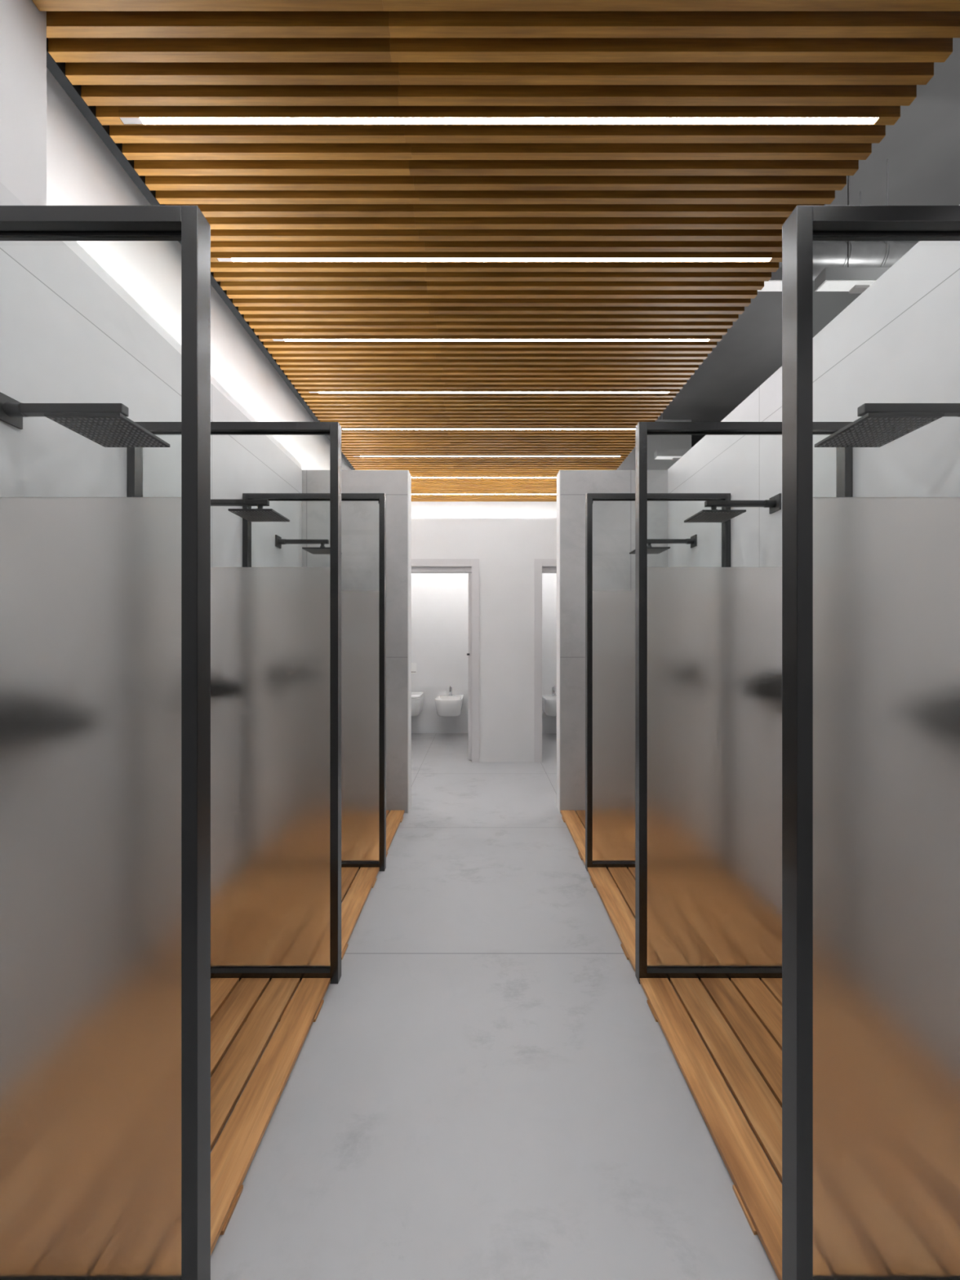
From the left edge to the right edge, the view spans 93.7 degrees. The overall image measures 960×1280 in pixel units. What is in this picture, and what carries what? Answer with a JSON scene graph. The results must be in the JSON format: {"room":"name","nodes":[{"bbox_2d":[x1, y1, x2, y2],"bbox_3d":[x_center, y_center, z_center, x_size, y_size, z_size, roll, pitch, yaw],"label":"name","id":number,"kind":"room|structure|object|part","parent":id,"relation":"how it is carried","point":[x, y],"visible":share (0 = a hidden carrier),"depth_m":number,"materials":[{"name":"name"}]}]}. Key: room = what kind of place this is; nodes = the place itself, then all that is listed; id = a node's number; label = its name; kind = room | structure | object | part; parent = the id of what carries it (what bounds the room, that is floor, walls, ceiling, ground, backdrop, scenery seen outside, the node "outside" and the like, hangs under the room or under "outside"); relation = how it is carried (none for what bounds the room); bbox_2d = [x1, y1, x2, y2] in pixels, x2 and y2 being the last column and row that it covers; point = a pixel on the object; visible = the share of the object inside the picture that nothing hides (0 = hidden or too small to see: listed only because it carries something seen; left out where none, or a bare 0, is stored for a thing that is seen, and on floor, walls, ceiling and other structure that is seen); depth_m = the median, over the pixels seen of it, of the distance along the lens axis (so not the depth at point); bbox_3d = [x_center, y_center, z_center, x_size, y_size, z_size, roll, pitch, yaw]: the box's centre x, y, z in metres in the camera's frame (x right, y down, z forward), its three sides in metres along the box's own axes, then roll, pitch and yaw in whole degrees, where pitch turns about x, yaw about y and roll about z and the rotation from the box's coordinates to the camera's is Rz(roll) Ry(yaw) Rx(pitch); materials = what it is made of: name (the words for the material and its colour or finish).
{"room":"communal shower room","nodes":[
{"label":"communal shower room","id":0,"kind":"room"},
{"bbox_2d":[0,0,302,567],"bbox_3d":[-1.415,-0.870,-0.374,0.200,4.300,7.652,0,0,0],"label":"wall","id":1,"kind":"structure","parent":0,"point":[67,336],"depth_m":1.46,"materials":[{"name":"paint"}]},
{"bbox_2d":[0,391,169,447],"bbox_3d":[-1.120,-0.624,1.250,0.390,0.104,0.188,0,0,0],"label":"shower","id":2,"kind":"object","parent":1,"relation":"attached to","point":[106,424],"visible":1,"depth_m":1.24,"materials":[{"name":"black metal"}]},
{"bbox_3d":[-1.311,-0.639,1.250,0.008,0.074,0.074,0,0,0],"label":"wall plate","id":3,"kind":"part","parent":2,"relation":"part of","materials":[{"name":"black metal"}]},
{"bbox_3d":[-1.127,-0.639,1.250,0.285,0.026,0.026,0,0,0],"label":"arm","id":4,"kind":"part","parent":2,"relation":"part of","materials":[{"name":"black metal"}]},
{"bbox_3d":[-1.022,-0.580,1.250,0.195,0.009,0.188,0,0,0],"label":"head plate","id":5,"kind":"part","parent":2,"relation":"part of","materials":[{"name":"black metal"}]},
{"bbox_2d":[62,240,302,469],"bbox_3d":[-1.321,-1.277,2.345,0.012,0.042,1.959,0,0,0],"label":"trim","id":6,"kind":"structure","parent":1,"relation":"attached to","point":[73,246],"depth_m":1.77,"materials":[{"name":"white paint"}]},
{"bbox_2d":[210,499,289,521],"bbox_3d":[-1.120,-0.624,2.095,0.390,0.104,0.188,0,0,0],"label":"shower","id":7,"kind":"object","parent":1,"relation":"attached to","point":[260,514],"visible":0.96,"depth_m":2.08,"materials":[{"name":"black metal"}]},
{"bbox_3d":[-1.127,-0.639,2.095,0.285,0.026,0.026,0,0,0],"label":"arm","id":8,"kind":"part","parent":7,"relation":"part of","materials":[{"name":"black metal"}]},
{"bbox_3d":[-1.022,-0.580,2.095,0.195,0.009,0.188,0,0,0],"label":"head plate","id":9,"kind":"part","parent":7,"relation":"part of","materials":[{"name":"black metal"}]},
{"bbox_2d":[275,534,342,554],"bbox_3d":[-1.120,-0.624,2.925,0.390,0.104,0.188,0,0,0],"label":"shower","id":10,"kind":"object","parent":1,"relation":"attached to","point":[279,541],"visible":0.8,"depth_m":2.91,"materials":[{"name":"black metal"}]},
{"bbox_3d":[-1.311,-0.639,2.925,0.008,0.074,0.074,0,0,0],"label":"wall plate","id":11,"kind":"part","parent":10,"relation":"part of","materials":[{"name":"black metal"}]},
{"bbox_3d":[-1.127,-0.639,2.925,0.285,0.026,0.026,0,0,0],"label":"arm","id":12,"kind":"part","parent":10,"relation":"part of","materials":[{"name":"black metal"}]},
{"bbox_3d":[-1.022,-0.580,2.925,0.195,0.009,0.188,0,0,0],"label":"head plate","id":13,"kind":"part","parent":10,"relation":"part of","materials":[{"name":"black metal"}]},
{"bbox_2d":[46,67,351,470],"bbox_3d":[-1.548,-2.138,3.768,0.145,1.764,4.804,0,0,0],"label":"wall","id":14,"kind":"structure","parent":0,"point":[82,170],"depth_m":2.01,"materials":[{"name":"white paint"}]},
{"bbox_2d":[411,519,556,761],"bbox_3d":[0.050,0.007,4.780,5.700,2.546,0.120,0,0,0],"label":"wall","id":15,"kind":"structure","parent":0,"point":[506,550],"depth_m":4.72,"materials":[{"name":"paint"}]},
{"bbox_2d":[411,559,479,762],"bbox_3d":[-0.274,0.216,4.762,1.473,2.128,0.116,0,0,0],"label":"door frame","id":16,"kind":"structure","parent":15,"relation":"in","point":[471,566],"depth_m":4.70,"materials":[{"name":"paint"}]},
{"bbox_2d":[411,518,556,519],"bbox_3d":[0.000,-1.282,4.812,3.600,0.032,0.034,0,0,0],"label":"light","id":17,"kind":"object","parent":15,"relation":"on","point":[411,518],"visible":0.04,"depth_m":4.79,"materials":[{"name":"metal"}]},
{"bbox_2d":[534,559,556,762],"bbox_3d":[1.075,0.216,4.762,1.010,2.128,0.116,0,0,0],"label":"door frame","id":18,"kind":"structure","parent":15,"relation":"in","point":[541,566],"depth_m":4.70,"materials":[{"name":"paint"}]},
{"bbox_2d":[302,470,667,813],"bbox_3d":[0.036,0.012,3.389,2.703,2.536,0.127,0,0,0],"label":"wall","id":19,"kind":"structure","parent":0,"point":[613,522],"depth_m":3.32,"materials":[{"name":"tile"}]},
{"bbox_2d":[407,470,411,813],"bbox_3d":[-0.531,0.012,3.389,0.006,2.536,0.126,0,0,0],"label":"trim","id":20,"kind":"structure","parent":19,"relation":"attached to","point":[409,477],"depth_m":3.37,"materials":[{"name":"white paint"}]},
{"bbox_2d":[556,470,559,813],"bbox_3d":[0.590,0.012,3.389,0.006,2.536,0.126,0,0,0],"label":"trim","id":21,"kind":"structure","parent":19,"relation":"attached to","point":[558,473],"depth_m":3.35,"materials":[{"name":"white paint"}]},
{"bbox_2d":[31,0,959,501],"bbox_3d":[0.044,-1.954,1.926,2.924,0.160,8.468,0,0,0],"label":"ceiling","id":22,"kind":"structure","parent":0,"point":[262,190],"depth_m":1.79,"materials":[{"name":"brown wood"}]},
{"bbox_2d":[411,493,556,494],"bbox_3d":[0.069,-1.880,5.783,2.723,0.012,0.020,0,0,0],"label":"recessed light","id":23,"kind":"object","parent":22,"relation":"in","point":[411,494],"visible":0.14,"depth_m":5.79,"materials":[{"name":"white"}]},
{"bbox_2d":[353,456,619,457],"bbox_3d":[0.069,-1.880,4.595,2.723,0.012,0.020,0,0,0],"label":"recessed light","id":24,"kind":"object","parent":22,"relation":"in","point":[353,456],"visible":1,"depth_m":4.60,"materials":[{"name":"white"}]},
{"bbox_2d":[341,428,635,429],"bbox_3d":[0.069,-1.880,4.001,2.723,0.012,0.020,0,0,0],"label":"recessed light","id":25,"kind":"object","parent":22,"relation":"in","point":[341,428],"visible":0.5,"depth_m":4.00,"materials":[{"name":"white plastic"}]},
{"bbox_2d":[309,391,669,393],"bbox_3d":[0.069,-1.880,3.407,2.723,0.012,0.020,0,0,0],"label":"recessed light","id":26,"kind":"object","parent":22,"relation":"in","point":[309,392],"visible":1,"depth_m":3.40,"materials":[{"name":"white plastic"}]},
{"bbox_2d":[272,338,709,341],"bbox_3d":[0.069,-1.880,2.813,2.723,0.012,0.020,0,0,0],"label":"recessed light","id":27,"kind":"object","parent":22,"relation":"in","point":[274,340],"visible":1,"depth_m":2.81,"materials":[{"name":"white plastic"}]},
{"bbox_2d":[217,257,771,261],"bbox_3d":[0.069,-1.880,2.219,2.723,0.012,0.020,0,0,0],"label":"recessed light","id":28,"kind":"object","parent":22,"relation":"in","point":[218,259],"visible":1,"depth_m":2.21,"materials":[{"name":"white plastic"}]},
{"bbox_2d":[120,117,878,124],"bbox_3d":[0.069,-1.880,1.625,2.723,0.012,0.020,0,0,0],"label":"recessed light","id":29,"kind":"object","parent":22,"relation":"in","point":[125,120],"visible":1,"depth_m":1.62,"materials":[{"name":"white plastic"}]},
{"bbox_2d":[210,733,782,1279],"bbox_3d":[1.650,1.330,1.650,9.100,0.100,11.900,0,0,0],"label":"floor","id":30,"kind":"structure","parent":0,"point":[487,1086],"depth_m":1.25,"materials":[{"name":"grey concrete"}]},
{"bbox_2d":[0,205,210,1279],"bbox_3d":[-0.921,0.234,0.861,0.786,2.092,0.042,0,0,0],"label":"screen","id":31,"kind":"object","parent":30,"relation":"on","point":[105,602],"visible":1,"depth_m":0.87,"materials":[{"name":"glass"}]},
{"bbox_3d":[-0.921,-0.797,0.861,0.727,0.030,0.042,0,0,0],"label":"rail","id":32,"kind":"part","parent":31,"relation":"part of","materials":[{"name":"metal"}]},
{"bbox_3d":[-0.921,0.482,0.871,0.727,1.514,0.008,0,0,0],"label":"frosted panel","id":33,"kind":"part","parent":31,"relation":"part of","materials":[{"name":"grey glass"}]},
{"bbox_3d":[-0.543,0.234,0.861,0.030,2.092,0.042,0,0,0],"label":"post","id":34,"kind":"part","parent":31,"relation":"part of","materials":[{"name":"metal"}]},
{"bbox_2d":[126,422,341,983],"bbox_3d":[-0.921,0.234,1.695,0.786,2.092,0.042,0,0,0],"label":"screen","id":35,"kind":"object","parent":30,"relation":"on","point":[276,632],"visible":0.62,"depth_m":1.70,"materials":[{"name":"glass"}]},
{"bbox_3d":[-1.300,0.234,1.695,0.029,2.092,0.042,0,0,0],"label":"post","id":36,"kind":"part","parent":35,"relation":"part of","materials":[{"name":"metal"}]},
{"bbox_3d":[-0.921,-0.797,1.695,0.727,0.030,0.042,0,0,0],"label":"rail","id":37,"kind":"part","parent":35,"relation":"part of","materials":[{"name":"metal"}]},
{"bbox_3d":[-0.921,0.482,1.704,0.727,1.514,0.008,0,0,0],"label":"frosted panel","id":38,"kind":"part","parent":35,"relation":"part of","materials":[{"name":"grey glass"}]},
{"bbox_3d":[-0.921,1.258,1.695,0.727,0.039,0.042,0,0,0],"label":"rail","id":39,"kind":"part","parent":35,"relation":"part of","materials":[{"name":"metal"}]},
{"bbox_3d":[-0.543,0.234,1.695,0.030,2.092,0.042,0,0,0],"label":"post","id":40,"kind":"part","parent":35,"relation":"part of","materials":[{"name":"metal"}]},
{"bbox_2d":[210,977,330,1254],"bbox_3d":[-0.932,1.268,1.278,0.760,0.024,0.790,0,0,0],"label":"duckboard","id":41,"kind":"object","parent":30,"relation":"on","point":[235,1003],"visible":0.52,"depth_m":1.35,"materials":[{"name":"brown wood"}]},
{"bbox_2d":[242,493,386,871],"bbox_3d":[-0.921,0.234,2.510,0.786,2.092,0.042,0,0,0],"label":"screen","id":42,"kind":"object","parent":30,"relation":"on","point":[363,613],"visible":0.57,"depth_m":2.52,"materials":[{"name":"glass"}]},
{"bbox_3d":[-1.300,0.234,2.510,0.029,2.092,0.042,0,0,0],"label":"post","id":43,"kind":"part","parent":42,"relation":"part of","materials":[{"name":"metal"}]},
{"bbox_3d":[-0.921,-0.797,2.510,0.727,0.030,0.042,0,0,0],"label":"rail","id":44,"kind":"part","parent":42,"relation":"part of","materials":[{"name":"metal"}]},
{"bbox_3d":[-0.921,0.482,2.519,0.727,1.514,0.008,0,0,0],"label":"frosted panel","id":45,"kind":"part","parent":42,"relation":"part of","materials":[{"name":"grey glass"}]},
{"bbox_3d":[-0.921,1.258,2.510,0.727,0.039,0.042,0,0,0],"label":"rail","id":46,"kind":"part","parent":42,"relation":"part of","materials":[{"name":"metal"}]},
{"bbox_3d":[-0.543,0.234,2.510,0.030,2.092,0.042,0,0,0],"label":"post","id":47,"kind":"part","parent":42,"relation":"part of","materials":[{"name":"metal"}]},
{"bbox_2d":[341,866,379,959],"bbox_3d":[-0.932,1.268,2.102,0.760,0.024,0.771,0,0,0],"label":"duckboard","id":48,"kind":"object","parent":30,"relation":"on","point":[359,886],"visible":0.16,"depth_m":2.23,"materials":[{"name":"brown wood"}]},
{"bbox_2d":[386,809,404,857],"bbox_3d":[-0.932,1.268,2.927,0.760,0.024,0.792,0,0,0],"label":"duckboard","id":49,"kind":"object","parent":30,"relation":"on","point":[393,819],"visible":0.14,"depth_m":3.08,"materials":[{"name":"brown wood"}]},
{"bbox_2d":[560,809,585,864],"bbox_3d":[0.987,1.268,2.927,0.796,0.024,0.792,0,0,0],"label":"duckboard","id":50,"kind":"object","parent":30,"relation":"on","point":[573,822],"visible":0.11,"depth_m":3.03,"materials":[{"name":"brown wood"}]},
{"bbox_2d":[587,866,635,971],"bbox_3d":[0.987,1.268,2.102,0.796,0.024,0.771,0,0,0],"label":"duckboard","id":51,"kind":"object","parent":30,"relation":"on","point":[606,885],"visible":0.19,"depth_m":2.19,"materials":[{"name":"brown wood"}]},
{"bbox_2d":[585,493,730,871],"bbox_3d":[0.990,0.234,2.510,0.795,2.092,0.042,0,0,0],"label":"screen","id":52,"kind":"object","parent":30,"relation":"on","point":[610,615],"visible":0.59,"depth_m":2.52,"materials":[{"name":"glass"}]},
{"bbox_3d":[0.607,0.234,2.510,0.030,2.092,0.042,0,0,0],"label":"post","id":53,"kind":"part","parent":52,"relation":"part of","materials":[{"name":"metal"}]},
{"bbox_3d":[0.990,0.482,2.519,0.736,1.514,0.008,0,0,0],"label":"frosted panel","id":54,"kind":"part","parent":52,"relation":"part of","materials":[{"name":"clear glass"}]},
{"bbox_3d":[0.990,1.258,2.510,0.736,0.039,0.042,0,0,0],"label":"rail","id":55,"kind":"part","parent":52,"relation":"part of","materials":[{"name":"metal"}]},
{"bbox_3d":[0.990,-0.797,2.510,0.736,0.030,0.042,0,0,0],"label":"rail","id":56,"kind":"part","parent":52,"relation":"part of","materials":[{"name":"metal"}]},
{"bbox_3d":[1.373,0.234,2.510,0.029,2.092,0.042,0,0,0],"label":"post","id":57,"kind":"part","parent":52,"relation":"part of","materials":[{"name":"metal"}]},
{"bbox_2d":[640,977,782,1279],"bbox_3d":[0.987,1.268,1.278,0.796,0.024,0.790,0,0,0],"label":"duckboard","id":58,"kind":"object","parent":30,"relation":"on","point":[752,1007],"visible":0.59,"depth_m":1.32,"materials":[{"name":"brown wood"}]},
{"bbox_2d":[635,422,853,983],"bbox_3d":[0.990,0.234,1.695,0.795,2.092,0.042,0,0,0],"label":"screen","id":59,"kind":"object","parent":30,"relation":"on","point":[708,640],"visible":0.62,"depth_m":1.70,"materials":[{"name":"glass"}]},
{"bbox_3d":[0.607,0.234,1.695,0.030,2.092,0.042,0,0,0],"label":"post","id":60,"kind":"part","parent":59,"relation":"part of","materials":[{"name":"metal"}]},
{"bbox_3d":[0.990,0.482,1.704,0.736,1.514,0.008,0,0,0],"label":"frosted panel","id":61,"kind":"part","parent":59,"relation":"part of","materials":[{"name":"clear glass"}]},
{"bbox_3d":[0.990,1.258,1.695,0.736,0.039,0.042,0,0,0],"label":"rail","id":62,"kind":"part","parent":59,"relation":"part of","materials":[{"name":"metal"}]},
{"bbox_3d":[0.990,-0.797,1.695,0.736,0.030,0.042,0,0,0],"label":"rail","id":63,"kind":"part","parent":59,"relation":"part of","materials":[{"name":"metal"}]},
{"bbox_3d":[1.373,0.234,1.695,0.029,2.092,0.042,0,0,0],"label":"post","id":64,"kind":"part","parent":59,"relation":"part of","materials":[{"name":"metal"}]},
{"bbox_2d":[782,205,959,1279],"bbox_3d":[0.990,0.234,0.861,0.795,2.092,0.042,0,0,0],"label":"screen","id":65,"kind":"object","parent":30,"relation":"on","point":[871,585],"visible":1,"depth_m":0.87,"materials":[{"name":"glass"}]},
{"bbox_3d":[0.607,0.234,0.861,0.030,2.092,0.042,0,0,0],"label":"post","id":66,"kind":"part","parent":65,"relation":"part of","materials":[{"name":"metal"}]},
{"bbox_3d":[0.990,-0.797,0.861,0.736,0.030,0.042,0,0,0],"label":"rail","id":67,"kind":"part","parent":65,"relation":"part of","materials":[{"name":"metal"}]},
{"bbox_3d":[0.990,0.482,0.871,0.736,1.514,0.008,0,0,0],"label":"frosted panel","id":68,"kind":"part","parent":65,"relation":"part of","materials":[{"name":"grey glass"}]},
{"bbox_2d":[411,419,691,733],"bbox_3d":[0.050,-0.870,6.220,5.700,4.300,0.100,0,0,0],"label":"wall","id":69,"kind":"structure","parent":0,"point":[439,601],"depth_m":6.17,"materials":[{"name":"white paint"}]},
{"bbox_2d":[411,662,416,673],"bbox_3d":[-0.950,0.385,6.162,0.164,0.150,0.016,0,0,0],"label":"flush plate","id":70,"kind":"object","parent":69,"relation":"attached to","point":[413,664],"visible":0.36,"depth_m":6.16,"materials":[{"name":"white plastic"}]},
{"bbox_2d":[411,692,424,716],"bbox_3d":[-0.940,0.846,5.902,0.356,0.276,0.536,0,0,0],"label":"toilet","id":71,"kind":"object","parent":69,"relation":"attached to","point":[417,698],"visible":0.44,"depth_m":5.72,"materials":[{"name":"white ceramic"}]},
{"bbox_3d":[-0.940,0.720,5.872,0.356,0.023,0.476,0,0,0],"label":"lid","id":72,"kind":"part","parent":71,"relation":"part of","materials":[{"name":"white ceramic"}]},
{"bbox_2d":[435,685,463,716],"bbox_3d":[-0.400,0.801,5.907,0.350,0.366,0.526,0,0,0],"label":"bidet","id":73,"kind":"object","parent":69,"relation":"attached to","point":[446,705],"visible":1,"depth_m":5.69,"materials":[{"name":"white ceramic"}]},
{"bbox_2d":[448,685,452,695],"bbox_3d":[-0.400,0.686,6.077,0.053,0.136,0.138,0,0,0],"label":"tap","id":74,"kind":"object","parent":73,"relation":"on","point":[450,688],"depth_m":6.10,"materials":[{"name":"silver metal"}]},
{"bbox_2d":[542,685,556,716],"bbox_3d":[1.000,0.801,5.907,0.350,0.366,0.526,0,0,0],"label":"bidet","id":75,"kind":"object","parent":69,"relation":"attached to","point":[548,701],"visible":0.58,"depth_m":5.73,"materials":[{"name":"white ceramic"}]},
{"bbox_2d":[551,685,555,695],"bbox_3d":[1.000,0.686,6.077,0.053,0.136,0.138,0,0,0],"label":"tap","id":76,"kind":"object","parent":75,"relation":"on","point":[553,693],"depth_m":6.10,"materials":[{"name":"silver metal"}]},
{"bbox_2d":[657,37,959,447],"bbox_3d":[1.650,-3.095,1.650,9.100,0.150,11.900,0,0,0],"label":"ceiling","id":77,"kind":"structure","parent":0,"point":[922,149],"depth_m":3.09,"materials":[{"name":"paint"}]},
{"bbox_2d":[653,449,688,460],"bbox_3d":[3.360,-2.601,5.440,2.480,0.838,0.092,0,0,0],"label":"linear pendant","id":78,"kind":"object","parent":77,"relation":"hanging from","point":[673,455],"visible":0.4,"depth_m":5.39,"materials":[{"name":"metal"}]},
{"bbox_2d":[654,456,681,459],"bbox_3d":[3.360,-2.202,5.440,2.460,0.004,0.080,0,0,0],"label":"diffuser","id":79,"kind":"object","parent":78,"relation":"attached to","point":[655,457],"depth_m":5.43,"materials":[{"name":"white plastic"}]},
{"bbox_2d":[757,266,782,291],"bbox_3d":[1.393,-2.601,2.800,1.285,0.838,0.092,0,0,0],"label":"linear pendant","id":80,"kind":"object","parent":77,"relation":"hanging from","point":[775,283],"visible":0.02,"depth_m":2.77,"materials":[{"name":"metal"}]},
{"bbox_2d":[757,280,782,291],"bbox_3d":[1.393,-2.202,2.800,1.265,0.004,0.080,0,0,0],"label":"diffuser","id":81,"kind":"object","parent":80,"relation":"attached to","point":[770,286],"depth_m":2.80,"materials":[{"name":"white plastic"}]},
{"bbox_2d":[778,159,918,280],"bbox_3d":[3.475,-2.690,2.930,4.850,0.660,0.211,0,0,0],"label":"air duct","id":82,"kind":"object","parent":77,"relation":"hanging from","point":[881,253],"visible":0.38,"depth_m":2.84,"materials":[{"name":"metal"}]},
{"bbox_2d":[814,175,890,293],"bbox_3d":[3.357,-2.601,2.800,2.485,0.838,0.092,0,0,0],"label":"linear pendant","id":83,"kind":"object","parent":77,"relation":"hanging from","point":[854,280],"visible":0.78,"depth_m":2.76,"materials":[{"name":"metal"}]},
{"bbox_2d":[816,280,875,291],"bbox_3d":[3.357,-2.202,2.800,2.465,0.004,0.080,0,0,0],"label":"diffuser","id":84,"kind":"object","parent":83,"relation":"attached to","point":[824,286],"depth_m":2.79,"materials":[{"name":"white plastic"}]},
{"bbox_2d":[667,204,959,567],"bbox_3d":[1.448,0.010,-0.374,0.120,2.540,7.652,0,0,0],"label":"wall","id":85,"kind":"structure","parent":0,"point":[898,341],"depth_m":1.63,"materials":[{"name":"paint"}]},
{"bbox_2d":[629,534,697,554],"bbox_3d":[1.193,-0.624,2.915,0.390,0.104,0.188,0,0,0],"label":"shower","id":86,"kind":"object","parent":85,"relation":"attached to","point":[692,541],"visible":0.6,"depth_m":2.90,"materials":[{"name":"black metal"}]},
{"bbox_3d":[1.095,-0.580,2.915,0.195,0.009,0.188,0,0,0],"label":"head plate","id":87,"kind":"part","parent":86,"relation":"part of","materials":[{"name":"black metal"}]},
{"bbox_3d":[1.200,-0.639,2.915,0.285,0.026,0.026,0,0,0],"label":"arm","id":88,"kind":"part","parent":86,"relation":"part of","materials":[{"name":"black metal"}]},
{"bbox_3d":[1.384,-0.639,2.915,0.008,0.074,0.074,0,0,0],"label":"wall plate","id":89,"kind":"part","parent":86,"relation":"part of","materials":[{"name":"black metal"}]},
{"bbox_2d":[684,493,781,522],"bbox_3d":[1.193,-0.624,2.110,0.390,0.104,0.188,0,0,0],"label":"shower","id":90,"kind":"object","parent":85,"relation":"attached to","point":[774,503],"visible":1,"depth_m":2.10,"materials":[{"name":"black metal"}]},
{"bbox_3d":[1.095,-0.580,2.110,0.195,0.009,0.188,0,0,0],"label":"head plate","id":91,"kind":"part","parent":90,"relation":"part of","materials":[{"name":"black metal"}]},
{"bbox_3d":[1.200,-0.639,2.110,0.285,0.026,0.026,0,0,0],"label":"arm","id":92,"kind":"part","parent":90,"relation":"part of","materials":[{"name":"black metal"}]},
{"bbox_3d":[1.384,-0.639,2.110,0.008,0.074,0.074,0,0,0],"label":"wall plate","id":93,"kind":"part","parent":90,"relation":"part of","materials":[{"name":"black metal"}]},
{"bbox_2d":[814,403,959,447],"bbox_3d":[1.193,-0.624,1.250,0.390,0.104,0.188,0,0,0],"label":"shower","id":94,"kind":"object","parent":85,"relation":"attached to","point":[880,424],"visible":1,"depth_m":1.24,"materials":[{"name":"black metal"}]},
{"bbox_3d":[1.095,-0.580,1.250,0.195,0.009,0.188,0,0,0],"label":"head plate","id":95,"kind":"part","parent":94,"relation":"part of","materials":[{"name":"black metal"}]},
{"bbox_3d":[1.200,-0.639,1.250,0.285,0.026,0.026,0,0,0],"label":"arm","id":96,"kind":"part","parent":94,"relation":"part of","materials":[{"name":"black metal"}]}
]}

